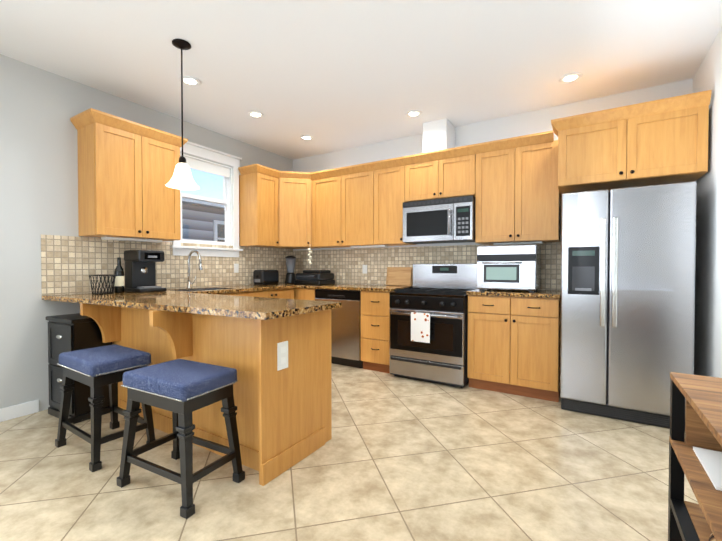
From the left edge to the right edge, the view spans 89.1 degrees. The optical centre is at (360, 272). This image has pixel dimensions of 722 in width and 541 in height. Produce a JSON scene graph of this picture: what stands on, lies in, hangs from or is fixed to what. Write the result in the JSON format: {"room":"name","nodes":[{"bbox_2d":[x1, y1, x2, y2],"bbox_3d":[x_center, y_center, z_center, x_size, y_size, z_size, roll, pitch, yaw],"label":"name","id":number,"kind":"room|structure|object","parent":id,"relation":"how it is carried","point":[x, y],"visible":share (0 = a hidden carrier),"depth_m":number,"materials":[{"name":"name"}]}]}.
{"room":"kitchen","nodes":[
{"label":"kitchen","id":0,"kind":"room"},
{"bbox_2d":[0,54,292,410],"bbox_3d":[-2.983,-0.257,2.495,0.150,2.774,7.200,1,1,32],"label":"wall","id":1,"kind":"structure","parent":0,"point":[39,108],"depth_m":2.95,"materials":[{"name":"grey paint"}]},
{"bbox_2d":[0,400,38,421],"bbox_3d":[-3.707,1.101,1.191,0.012,0.100,4.178,1,1,32],"label":"baseboard","id":2,"kind":"structure","parent":1,"relation":"attached to","point":[18,410],"depth_m":2.85,"materials":[{"name":"white"}]},
{"bbox_2d":[70,108,187,242],"bbox_3d":[-2.104,-0.814,3.401,0.378,1.030,0.840,1,1,32],"label":"upper cabinet","id":3,"kind":"object","parent":1,"relation":"attached to","point":[126,168],"visible":1,"depth_m":3.22,"materials":[{"name":"brown wood"}]},
{"bbox_2d":[41,234,292,294],"bbox_3d":[-1.812,-0.086,4.237,0.007,0.494,2.970,1,1,32],"label":"backsplash","id":4,"kind":"structure","parent":1,"relation":"attached to","point":[70,264],"depth_m":3.57,"materials":[{"name":"beige tile"}]},
{"bbox_2d":[234,264,238,272],"bbox_3d":[-1.570,-0.062,4.617,0.005,0.115,0.070,1,1,32],"label":"electrical outlet plate","id":5,"kind":"object","parent":4,"relation":"attached to","point":[236,268],"depth_m":4.62,"materials":[{"name":"white plastic"}]},
{"bbox_2d":[170,141,242,256],"bbox_3d":[-1.817,-0.821,4.293,0.190,1.255,0.930,1,1,32],"label":"window","id":6,"kind":"structure","parent":1,"relation":"in","point":[231,227],"depth_m":4.39,"materials":[{"name":"white painted wood"},{"name":"glass"}]},
{"bbox_2d":[238,164,277,246],"bbox_3d":[-1.272,-0.834,4.729,0.393,0.975,0.415,1,1,32],"label":"upper cabinet","id":7,"kind":"object","parent":1,"relation":"attached to","point":[258,184],"depth_m":4.59,"materials":[{"name":"brown wood"}]},
{"bbox_2d":[0,363,698,540],"bbox_3d":[-0.998,1.200,1.289,4.820,0.100,7.500,1,1,32],"label":"floor","id":8,"kind":"structure","parent":0,"point":[394,458],"depth_m":2.00,"materials":[{"name":"tile"}]},
{"bbox_2d":[46,313,112,423],"bbox_3d":[-2.253,0.733,2.934,0.418,0.780,0.294,1,1,29],"label":"file cabinet","id":9,"kind":"object","parent":8,"relation":"on","point":[71,332],"visible":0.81,"depth_m":2.82,"materials":[{"name":"black wood"}]},
{"bbox_2d":[55,344,156,471],"bbox_3d":[-1.665,0.825,2.391,0.577,0.615,0.381,1,1,32],"label":"stool","id":10,"kind":"object","parent":8,"relation":"on","point":[96,369],"visible":0.96,"depth_m":2.29,"materials":[{"name":"blue fabric"}]},
{"bbox_2d":[116,359,244,518],"bbox_3d":[-0.975,0.831,1.989,0.565,0.615,0.364,0,1,28],"label":"stool","id":11,"kind":"object","parent":8,"relation":"on","point":[181,390],"visible":1,"depth_m":1.90,"materials":[{"name":"blue fabric"}]},
{"bbox_2d":[80,303,331,485],"bbox_3d":[-1.380,0.675,2.759,2.310,0.903,0.790,1,1,32],"label":"base cabinet","id":12,"kind":"object","parent":8,"relation":"on","point":[282,388],"visible":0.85,"depth_m":2.26,"materials":[{"name":"brown wood"}]},
{"bbox_2d":[74,291,341,319],"bbox_3d":[-1.075,0.207,2.533,1.738,0.035,0.840,1,1,32],"label":"countertop","id":13,"kind":"structure","parent":12,"relation":"on","point":[204,300],"depth_m":2.38,"materials":[{"name":"stone"}]},
{"bbox_2d":[217,291,252,296],"bbox_3d":[-1.641,0.655,3.944,0.618,0.904,0.676,1,1,32],"label":"base cabinet","id":14,"kind":"object","parent":8,"relation":"on","point":[250,293],"depth_m":3.93,"materials":[{"name":"brown wood"}]},
{"bbox_2d":[253,288,293,298],"bbox_3d":[-1.318,0.647,4.465,0.618,0.904,0.803,1,1,32],"label":"base cabinet","id":15,"kind":"object","parent":8,"relation":"on","point":[284,293],"depth_m":4.39,"materials":[{"name":"brown wood"}]},
{"bbox_2d":[293,288,296,298],"bbox_3d":[-0.909,0.637,5.088,0.658,0.904,0.628,1,1,32],"label":"base cabinet","id":16,"kind":"object","parent":8,"relation":"on","point":[295,289],"depth_m":4.69,"materials":[{"name":"brown wood"}]},
{"bbox_2d":[42,283,297,302],"bbox_3d":[-1.529,0.182,4.077,0.660,0.035,2.988,1,1,32],"label":"countertop","id":17,"kind":"structure","parent":16,"relation":"on","point":[244,288],"depth_m":3.95,"materials":[{"name":"stone"}]},
{"bbox_2d":[89,275,115,293],"bbox_3d":[-2.227,0.097,3.162,0.196,0.163,0.196,1,1,32],"label":"wire basket","id":18,"kind":"object","parent":17,"relation":"on","point":[111,287],"visible":1,"depth_m":3.12,"materials":[{"name":"black metal"}]},
{"bbox_2d":[114,257,123,292],"bbox_3d":[-2.170,0.018,3.290,0.077,0.316,0.077,1,1,32],"label":"wine bottle","id":19,"kind":"object","parent":17,"relation":"on","point":[119,280],"visible":0.96,"depth_m":3.27,"materials":[{"name":"black glass"}]},
{"bbox_2d":[124,250,166,292],"bbox_3d":[-2.022,-0.018,3.433,0.300,0.385,0.240,1,1,32],"label":"coffee maker","id":20,"kind":"object","parent":17,"relation":"on","point":[140,271],"visible":0.98,"depth_m":3.38,"materials":[{"name":"black plastic"}]},
{"bbox_2d":[187,250,202,288],"bbox_3d":[-1.760,-0.040,3.923,0.254,0.412,0.103,1,1,32],"label":"faucet","id":21,"kind":"object","parent":17,"relation":"on","point":[189,283],"visible":1,"depth_m":3.94,"materials":[{"name":"silver metal"}]},
{"bbox_2d":[253,270,278,285],"bbox_3d":[-1.226,0.055,4.721,0.180,0.196,0.315,1,1,32],"label":"toaster","id":22,"kind":"object","parent":17,"relation":"on","point":[265,277],"visible":1,"depth_m":4.62,"materials":[{"name":"black plastic"}]},
{"bbox_2d":[285,256,295,283],"bbox_3d":[-0.986,-0.047,5.144,0.160,0.388,0.160,1,1,32],"label":"blender","id":23,"kind":"object","parent":17,"relation":"on","point":[290,274],"visible":0.96,"depth_m":5.09,"materials":[{"name":"black plastic"}]},
{"bbox_2d":[298,284,412,291],"bbox_3d":[-0.071,0.175,4.551,1.321,0.035,0.648,1,1,32],"label":"countertop","id":24,"kind":"structure","parent":16,"relation":"on","point":[359,287],"depth_m":4.36,"materials":[{"name":"stone"}]},
{"bbox_2d":[294,270,334,284],"bbox_3d":[-0.625,0.056,4.865,0.430,0.190,0.377,1,1,32],"label":"griddle","id":25,"kind":"object","parent":24,"relation":"on","point":[315,277],"visible":1,"depth_m":4.76,"materials":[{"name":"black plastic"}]},
{"bbox_2d":[386,267,412,285],"bbox_3d":[0.476,0.026,4.562,0.360,0.259,0.085,1,1,32],"label":"cutting boards","id":26,"kind":"object","parent":24,"relation":"on","point":[399,276],"visible":0.83,"depth_m":4.53,"materials":[{"name":"brown wood"}]},
{"bbox_2d":[297,288,314,299],"bbox_3d":[-0.516,0.641,4.845,0.265,0.904,0.628,1,1,32],"label":"base cabinet","id":27,"kind":"object","parent":8,"relation":"on","point":[302,293],"depth_m":4.58,"materials":[{"name":"brown wood"}]},
{"bbox_2d":[315,289,362,367],"bbox_3d":[-0.138,0.645,4.577,0.640,0.903,0.610,1,1,32],"label":"dishwasher","id":28,"kind":"object","parent":8,"relation":"on","point":[346,334],"visible":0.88,"depth_m":4.27,"materials":[{"name":"grey metal"}]},
{"bbox_2d":[361,291,394,372],"bbox_3d":[0.323,0.649,4.325,0.390,0.904,0.628,1,1,32],"label":"base cabinet","id":29,"kind":"object","parent":8,"relation":"on","point":[375,309],"depth_m":4.06,"materials":[{"name":"brown wood"}]},
{"bbox_2d":[389,263,476,387],"bbox_3d":[0.793,0.502,3.932,0.790,1.210,0.732,1,1,32],"label":"range","id":30,"kind":"object","parent":8,"relation":"on","point":[438,292],"visible":0.92,"depth_m":3.71,"materials":[{"name":"grey metal"}]},
{"bbox_2d":[411,312,429,342],"bbox_3d":[0.594,0.539,3.640,0.200,0.286,0.034,1,1,32],"label":"towel","id":31,"kind":"object","parent":30,"relation":"hanging from","point":[420,327],"visible":0.95,"depth_m":3.62,"materials":[{"name":"white fabric"}]},
{"bbox_2d":[467,295,560,401],"bbox_3d":[1.516,0.661,3.587,0.775,0.904,0.628,1,1,32],"label":"base cabinet","id":32,"kind":"object","parent":8,"relation":"on","point":[513,345],"depth_m":3.30,"materials":[{"name":"brown wood"}]},
{"bbox_2d":[467,289,560,298],"bbox_3d":[1.512,0.190,3.571,0.788,0.035,0.646,1,1,32],"label":"countertop","id":33,"kind":"structure","parent":32,"relation":"on","point":[487,292],"depth_m":3.33,"materials":[{"name":"stone"}]},
{"bbox_2d":[477,245,540,291],"bbox_3d":[1.441,-0.045,3.584,0.530,0.434,0.417,1,1,32],"label":"toaster oven","id":34,"kind":"object","parent":33,"relation":"on","point":[510,267],"visible":1,"depth_m":3.43,"materials":[{"name":"metal"}]},
{"bbox_2d":[560,181,696,427],"bbox_3d":[2.148,0.239,3.048,0.820,1.765,0.812,1,1,32],"label":"fridge","id":35,"kind":"object","parent":8,"relation":"on","point":[628,257],"visible":0.88,"depth_m":2.73,"materials":[{"name":"grey metal"}]},
{"bbox_2d":[668,372,721,540],"bbox_3d":[1.004,0.767,0.754,0.400,0.783,1.210,1,1,32],"label":"shelving unit","id":36,"kind":"object","parent":8,"relation":"on","point":[695,446],"visible":1,"depth_m":1.22,"materials":[{"name":"brown wood"}]},
{"bbox_2d":[0,0,721,159],"bbox_3d":[-0.998,-1.674,1.243,4.820,0.100,7.500,1,1,32],"label":"ceiling","id":37,"kind":"structure","parent":0,"point":[329,76],"depth_m":2.78,"materials":[{"name":"white paint"}]},
{"bbox_2d":[165,39,199,189],"bbox_3d":[-1.288,-1.133,2.641,0.224,1.022,0.224,1,1,32],"label":"pendant lamp","id":38,"kind":"object","parent":37,"relation":"hanging from","point":[181,178],"visible":1,"depth_m":2.62,"materials":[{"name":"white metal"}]},
{"bbox_2d":[179,76,200,86],"bbox_3d":[-1.469,-1.649,3.153,0.175,0.009,0.175,0,1,23],"label":"recessed light","id":39,"kind":"object","parent":37,"relation":"in","point":[187,80],"depth_m":3.15,"materials":[{"name":"white"}]},
{"bbox_2d":[247,111,263,117],"bbox_3d":[-1.104,-1.660,3.846,0.175,0.009,0.175,0,1,26],"label":"recessed light","id":40,"kind":"object","parent":37,"relation":"in","point":[254,114],"depth_m":3.84,"materials":[{"name":"white"}]},
{"bbox_2d":[300,135,313,140],"bbox_3d":[-0.670,-1.671,4.535,0.175,0.009,0.175,0,1,26],"label":"recessed light","id":41,"kind":"object","parent":37,"relation":"in","point":[304,137],"depth_m":4.52,"materials":[{"name":"white"}]},
{"bbox_2d":[405,110,421,117],"bbox_3d":[0.549,-1.660,3.826,0.175,0.009,0.175,0,1,26],"label":"recessed light","id":42,"kind":"object","parent":37,"relation":"in","point":[413,113],"depth_m":3.82,"materials":[{"name":"white"}]},
{"bbox_2d":[559,72,582,83],"bbox_3d":[1.774,-1.648,3.102,0.175,0.009,0.175,0,1,26],"label":"recessed light","id":43,"kind":"object","parent":37,"relation":"in","point":[564,79],"depth_m":3.10,"materials":[{"name":"white"}]},
{"bbox_2d":[293,78,692,284],"bbox_3d":[0.937,-0.287,4.390,4.820,2.774,0.150,1,1,32],"label":"wall","id":44,"kind":"structure","parent":0,"point":[528,123],"depth_m":3.98,"materials":[{"name":"white paint"}]},
{"bbox_2d":[258,170,313,248],"bbox_3d":[-0.910,-0.839,5.026,0.695,0.975,0.696,1,1,32],"label":"upper cabinet","id":45,"kind":"object","parent":44,"relation":"attached to","point":[295,189],"depth_m":4.83,"materials":[{"name":"brown wood"}]},
{"bbox_2d":[308,248,311,264],"bbox_3d":[-0.674,-0.244,4.828,0.068,0.266,0.050,1,1,32],"label":"garlic","id":46,"kind":"object","parent":45,"relation":"hanging from","point":[310,257],"visible":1,"depth_m":4.81,"materials":[{"name":"beige food"}]},
{"bbox_2d":[306,167,361,248],"bbox_3d":[-0.380,-0.836,4.876,0.588,0.975,0.393,1,1,32],"label":"upper cabinet","id":47,"kind":"object","parent":44,"relation":"attached to","point":[330,184],"depth_m":4.74,"materials":[{"name":"brown wood"}]},
{"bbox_2d":[346,162,377,245],"bbox_3d":[0.035,-0.833,4.657,0.601,0.975,0.328,1,1,32],"label":"upper cabinet","id":48,"kind":"object","parent":44,"relation":"attached to","point":[362,179],"depth_m":4.48,"materials":[{"name":"brown wood"}]},
{"bbox_2d":[378,156,415,245],"bbox_3d":[0.385,-0.829,4.440,0.473,0.975,0.328,1,1,32],"label":"upper cabinet","id":49,"kind":"object","parent":44,"relation":"attached to","point":[391,172],"depth_m":4.27,"materials":[{"name":"brown wood"}]},
{"bbox_2d":[406,150,445,201],"bbox_3d":[0.778,-1.063,4.193,0.452,0.500,0.328,1,1,32],"label":"upper cabinet","id":50,"kind":"object","parent":44,"relation":"attached to","point":[425,173],"depth_m":4.04,"materials":[{"name":"brown wood"}]},
{"bbox_2d":[403,195,474,243],"bbox_3d":[0.889,-0.568,4.061,0.780,0.445,0.448,1,1,32],"label":"microwave","id":51,"kind":"object","parent":50,"relation":"attached to","point":[445,220],"visible":1,"depth_m":3.89,"materials":[{"name":"grey metal"}]},
{"bbox_2d":[293,242,560,289],"bbox_3d":[0.495,-0.091,4.574,3.577,0.494,0.007,1,1,32],"label":"backsplash","id":52,"kind":"structure","parent":44,"relation":"attached to","point":[346,264],"depth_m":4.66,"materials":[{"name":"beige tile"}]},
{"bbox_2d":[362,265,366,273],"bbox_3d":[0.050,-0.050,4.842,0.070,0.115,0.005,1,1,32],"label":"electrical outlet plate","id":53,"kind":"object","parent":52,"relation":"attached to","point":[364,267],"depth_m":4.84,"materials":[{"name":"white plastic"}]},
{"bbox_2d":[423,118,454,152],"bbox_3d":[0.882,-1.497,4.139,0.270,0.342,0.298,1,1,32],"label":"chase","id":54,"kind":"object","parent":44,"relation":"attached to","point":[439,134],"depth_m":4.02,"materials":[{"name":"white paint"}]},
{"bbox_2d":[446,144,477,197],"bbox_3d":[1.065,-1.060,4.015,0.452,0.500,0.328,1,1,32],"label":"upper cabinet","id":55,"kind":"object","parent":44,"relation":"attached to","point":[462,161],"depth_m":3.83,"materials":[{"name":"brown wood"}]},
{"bbox_2d":[474,136,525,244],"bbox_3d":[1.445,-0.809,3.784,0.442,0.995,0.328,1,1,32],"label":"upper cabinet","id":56,"kind":"object","parent":44,"relation":"attached to","point":[510,185],"depth_m":3.64,"materials":[{"name":"brown wood"}]},
{"bbox_2d":[522,130,560,243],"bbox_3d":[1.715,-0.806,3.616,0.442,0.995,0.328,1,1,32],"label":"upper cabinet","id":57,"kind":"object","parent":44,"relation":"attached to","point":[541,196],"depth_m":3.45,"materials":[{"name":"brown wood"}]},
{"bbox_2d":[551,90,711,196],"bbox_3d":[2.200,-1.012,3.113,1.000,0.555,0.668,1,1,32],"label":"upper cabinet","id":58,"kind":"object","parent":44,"relation":"attached to","point":[659,141],"visible":1,"depth_m":2.84,"materials":[{"name":"brown wood"}]},
{"bbox_2d":[693,27,721,377],"bbox_3d":[0.988,-0.217,0.037,0.150,2.774,7.200,1,1,32],"label":"wall","id":59,"kind":"structure","parent":0,"point":[708,310],"depth_m":2.62,"materials":[{"name":"white paint"}]},
{"label":"outside","id":60,"kind":"structure","parent":0,"visible":0},
{"bbox_2d":[182,198,224,241],"bbox_3d":[-5.270,0.068,6.976,2.850,3.980,10.000,1,1,32],"label":"house","id":61,"kind":"structure","parent":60,"point":[194,212],"depth_m":7.77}
]}

